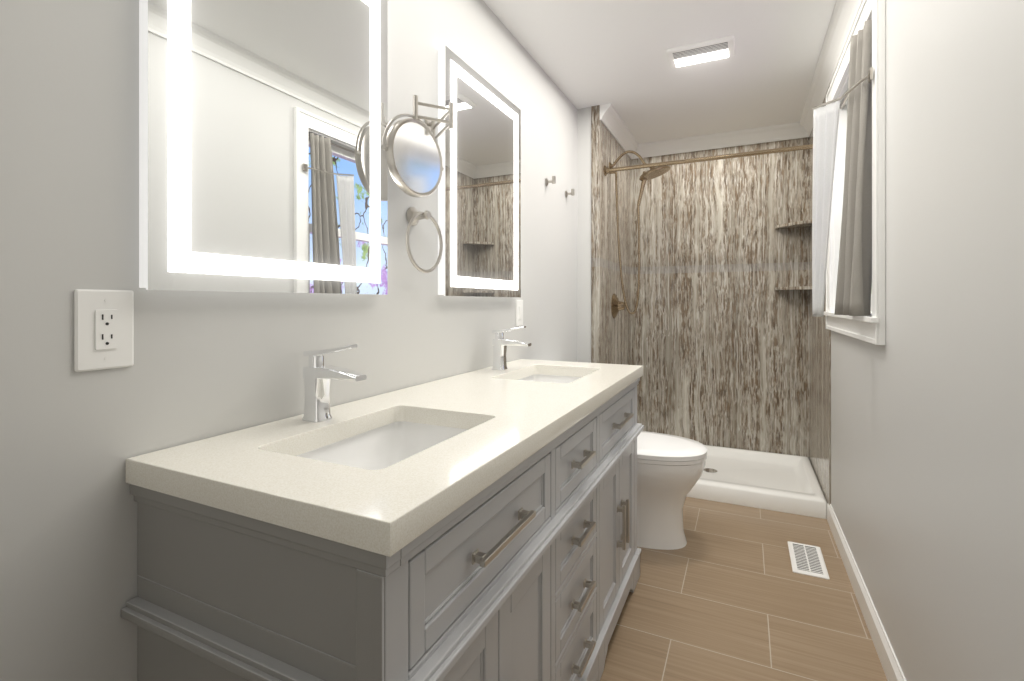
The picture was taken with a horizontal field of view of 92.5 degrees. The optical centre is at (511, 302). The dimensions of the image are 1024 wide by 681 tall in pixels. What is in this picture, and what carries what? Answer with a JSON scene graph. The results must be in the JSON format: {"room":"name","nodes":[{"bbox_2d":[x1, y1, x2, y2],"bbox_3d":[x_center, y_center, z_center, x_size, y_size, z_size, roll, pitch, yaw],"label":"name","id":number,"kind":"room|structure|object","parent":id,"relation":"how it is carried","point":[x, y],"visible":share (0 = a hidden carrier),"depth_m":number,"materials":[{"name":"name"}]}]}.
{"room":"bathroom","nodes":[
{"label":"bathroom","id":0,"kind":"room"},
{"bbox_2d":[0,0,576,680],"bbox_3d":[-0.272,-0.036,1.846,0.120,2.424,5.140,0,0,25],"label":"wall","id":1,"kind":"structure","parent":0,"point":[208,364],"depth_m":0.86,"materials":[{"name":"grey paint"}]},
{"bbox_2d":[74,289,133,371],"bbox_3d":[-0.685,0.046,0.827,0.009,0.134,0.084,0,0,25],"label":"electrical outlet plate","id":2,"kind":"object","parent":1,"relation":"attached to","point":[103,329],"visible":1,"depth_m":0.82,"materials":[{"name":"white plastic"}]},
{"bbox_2d":[139,0,387,294],"bbox_3d":[-0.515,-0.459,1.151,0.035,0.873,0.636,0,0,25],"label":"led mirror","id":3,"kind":"object","parent":1,"relation":"attached to","point":[263,166],"visible":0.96,"depth_m":1.06,"materials":[{"name":"silver glass"}]},
{"bbox_2d":[380,95,453,197],"bbox_3d":[-0.277,-0.466,1.492,0.174,0.307,0.346,0,0,25],"label":"makeup mirror","id":4,"kind":"object","parent":1,"relation":"attached to","point":[410,147],"visible":1,"depth_m":1.44,"materials":[{"name":"silver metal"}]},
{"bbox_2d":[406,207,442,272],"bbox_3d":[-0.295,-0.201,1.580,0.066,0.216,0.195,0,0,25],"label":"towel ring","id":5,"kind":"object","parent":1,"relation":"attached to","point":[414,216],"visible":1,"depth_m":1.57,"materials":[{"name":"silver metal"}]},
{"bbox_2d":[438,45,520,296],"bbox_3d":[-0.111,-0.459,2.002,0.035,0.873,0.636,0,0,25],"label":"led mirror","id":6,"kind":"object","parent":1,"relation":"attached to","point":[479,203],"visible":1,"depth_m":1.91,"materials":[{"name":"silver glass"}]},
{"bbox_2d":[516,300,522,325],"bbox_3d":[0.038,0.051,2.346,0.011,0.125,0.075,0,0,25],"label":"switch plate","id":7,"kind":"object","parent":1,"relation":"attached to","point":[519,312],"visible":1,"depth_m":2.33,"materials":[{"name":"white plastic"}]},
{"bbox_2d":[545,176,555,185],"bbox_3d":[0.211,-0.657,2.658,0.054,0.046,0.040,0,0,25],"label":"robe hook","id":8,"kind":"object","parent":1,"relation":"attached to","point":[553,181],"depth_m":2.65,"materials":[{"name":"silver metal"}]},
{"bbox_2d":[565,189,574,196],"bbox_3d":[0.350,-0.657,2.950,0.054,0.046,0.040,0,0,25],"label":"robe hook","id":9,"kind":"object","parent":1,"relation":"attached to","point":[572,193],"depth_m":2.94,"materials":[{"name":"silver metal"}]},
{"bbox_2d":[577,107,590,362],"bbox_3d":[0.691,-0.036,3.571,0.139,2.424,0.957,0,0,25],"label":"wall","id":10,"kind":"structure","parent":0,"point":[583,234],"depth_m":3.15,"materials":[{"name":"grey paint"}]},
{"bbox_2d":[591,105,599,362],"bbox_3d":[0.531,-0.036,3.114,0.053,2.424,0.006,0,0,25],"label":"trim","id":11,"kind":"structure","parent":10,"relation":"attached to","point":[595,234],"depth_m":3.11,"materials":[{"name":"stone"}]},
{"bbox_2d":[600,121,630,364],"bbox_3d":[0.758,-0.081,3.539,0.008,2.334,0.957,0,0,25],"label":"wall","id":12,"kind":"structure","parent":10,"relation":"attached to","point":[615,340],"depth_m":3.43,"materials":[{"name":"stone"}]},
{"bbox_2d":[609,150,670,317],"bbox_3d":[0.868,-0.452,3.301,0.397,1.131,0.309,0,0,25],"label":"shower head","id":13,"kind":"object","parent":12,"relation":"attached to","point":[617,305],"visible":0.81,"depth_m":3.31,"materials":[{"name":"beige metal"}]},
{"bbox_2d":[604,144,812,175],"bbox_3d":[1.169,-0.864,2.954,1.238,0.068,0.068,0,0,25],"label":"rod","id":14,"kind":"object","parent":12,"relation":"attached to","point":[607,170],"visible":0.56,"depth_m":2.93,"materials":[{"name":"beige metal"}]},
{"bbox_2d":[600,103,639,158],"bbox_3d":[0.773,-1.202,3.477,0.072,0.092,0.857,0,0,25],"label":"crown molding","id":15,"kind":"structure","parent":10,"relation":"attached to","point":[609,117],"depth_m":3.40,"materials":[{"name":"white wood"}]},
{"bbox_2d":[483,0,836,143],"bbox_3d":[0.411,-1.298,1.521,1.633,0.100,5.140,0,0,25],"label":"ceiling","id":16,"kind":"structure","parent":0,"point":[586,53],"depth_m":2.49,"materials":[{"name":"white paint"}]},
{"bbox_2d":[666,36,734,68],"bbox_3d":[0.942,-1.239,2.442,0.310,0.018,0.200,0,0,25],"label":"recessed light","id":17,"kind":"object","parent":16,"relation":"in","point":[702,52],"visible":0.98,"depth_m":2.42,"materials":[{"name":"white plastic"}]},
{"bbox_2d":[600,497,886,680],"bbox_3d":[0.411,1.226,1.521,1.633,0.100,5.140,0,0,25],"label":"floor","id":18,"kind":"structure","parent":0,"point":[726,593],"depth_m":1.86,"materials":[{"name":"tile"}]},
{"bbox_2d":[121,374,643,680],"bbox_3d":[-0.052,0.746,1.481,0.588,0.860,1.682,0,0,25],"label":"bathroom vanity","id":19,"kind":"object","parent":18,"relation":"on","point":[479,525],"depth_m":0.82,"materials":[{"name":"grey paint"}]},
{"bbox_2d":[125,359,642,545],"bbox_3d":[-0.055,0.295,1.482,0.580,0.043,1.666,0,0,25],"label":"countertop","id":20,"kind":"structure","parent":19,"relation":"on","point":[389,463],"depth_m":0.95,"materials":[{"name":"white stone"}]},
{"bbox_2d":[297,344,366,421],"bbox_3d":[-0.406,0.184,1.118,0.159,0.179,0.051,0,0,25],"label":"faucet","id":21,"kind":"object","parent":20,"relation":"on","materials":[{"name":"silver metal"}]},
{"bbox_2d":[489,326,531,369],"bbox_3d":[-0.002,0.184,1.967,0.159,0.179,0.051,0,0,25],"label":"faucet","id":22,"kind":"object","parent":20,"relation":"on","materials":[{"name":"silver metal"}]},
{"bbox_2d":[637,431,706,549],"bbox_3d":[0.567,0.768,2.521,0.815,0.815,0.460,0,0,25],"label":"toilet","id":23,"kind":"object","parent":18,"relation":"on","point":[670,468],"visible":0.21,"depth_m":2.33,"materials":[{"name":"white ceramic"}]},
{"bbox_2d":[686,445,826,518],"bbox_3d":[1.337,1.129,3.306,1.234,0.095,0.860,0,0,25],"label":"pan","id":24,"kind":"object","parent":18,"relation":"on","point":[786,483],"visible":0.6,"depth_m":3.06,"materials":[{"name":"white plastic"}]},
{"bbox_2d":[788,541,829,579],"bbox_3d":[1.348,1.171,2.238,0.136,0.008,0.300,0,0,25],"label":"floor vent","id":25,"kind":"object","parent":18,"relation":"in","point":[808,560],"visible":1,"depth_m":2.22,"materials":[{"name":"white plastic"}]},
{"bbox_2d":[831,0,1023,680],"bbox_3d":[1.103,-0.036,1.192,0.140,2.424,5.140,0,0,25],"label":"wall","id":26,"kind":"structure","parent":0,"point":[927,451],"depth_m":1.12,"materials":[{"name":"grey paint"}]},
{"bbox_2d":[809,87,830,504],"bbox_3d":[1.893,-0.036,3.025,0.008,2.424,0.910,0,0,25],"label":"wall","id":27,"kind":"structure","parent":26,"relation":"attached to","point":[820,396],"depth_m":2.96,"materials":[{"name":"stone"}]},
{"bbox_2d":[796,0,862,137],"bbox_3d":[1.005,-1.202,1.234,0.072,0.092,4.892,0,0,25],"label":"crown molding","id":28,"kind":"structure","parent":26,"relation":"attached to","point":[843,18],"depth_m":2.39,"materials":[{"name":"white wood"}]},
{"bbox_2d":[834,74,871,316],"bbox_3d":[1.519,-0.479,2.068,0.141,1.070,0.940,0,0,25],"label":"window pane","id":29,"kind":"object","parent":26,"relation":"in","point":[839,170],"visible":0.06,"depth_m":2.50,"materials":[{"name":"white glass"}]},
{"bbox_2d":[824,0,884,344],"bbox_3d":[1.437,-0.479,2.107,0.042,1.240,1.134,0,0,25],"label":"window","id":30,"kind":"structure","parent":26,"relation":"in","point":[869,329],"depth_m":1.65,"materials":[{"name":"white wood"}]},
{"bbox_2d":[812,67,872,109],"bbox_3d":[1.382,-0.872,2.102,0.211,0.246,0.972,0,0,25],"label":"curtain rod","id":31,"kind":"object","parent":30,"relation":"attached to","point":[869,76],"visible":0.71,"depth_m":1.78,"materials":[{"name":"silver metal"}]},
{"bbox_2d":[812,101,839,316],"bbox_3d":[1.218,-0.351,1.902,0.083,0.815,0.091,0,0,25],"label":"sheer curtain","id":32,"kind":"object","parent":31,"relation":"hanging from","point":[825,123],"visible":1,"depth_m":1.91,"materials":[{"name":"white fabric"}]},
{"bbox_2d":[834,19,871,315],"bbox_3d":[1.262,-0.468,1.799,0.115,1.032,0.190,0,0,25],"label":"curtain","id":33,"kind":"object","parent":31,"relation":"hanging from","point":[854,286],"visible":0.88,"depth_m":1.73,"materials":[{"name":"fabric"}]},
{"bbox_2d":[827,504,905,680],"bbox_3d":[0.845,1.126,0.830,0.014,0.100,4.026,0,0,25],"label":"baseboard","id":34,"kind":"structure","parent":26,"relation":"attached to","point":[892,669],"depth_m":1.74,"materials":[{"name":"white wood"}]},
{"bbox_3d":[1.489,-0.036,3.788,1.393,2.424,0.120,0,0,25],"label":"wall","id":35,"kind":"structure","parent":0,"visible":0},
{"bbox_2d":[631,137,808,456],"bbox_3d":[1.524,-0.081,3.700,1.238,2.334,0.008,0,0,25],"label":"wall","id":36,"kind":"structure","parent":35,"relation":"attached to","point":[719,338],"depth_m":3.66,"materials":[{"name":"stone"}]},
{"bbox_2d":[636,123,803,158],"bbox_3d":[1.476,-1.202,3.679,1.170,0.092,0.072,0,0,25],"label":"crown molding","id":37,"kind":"structure","parent":36,"relation":"attached to","point":[784,131],"depth_m":3.64,"materials":[{"name":"white wood"}]}
]}

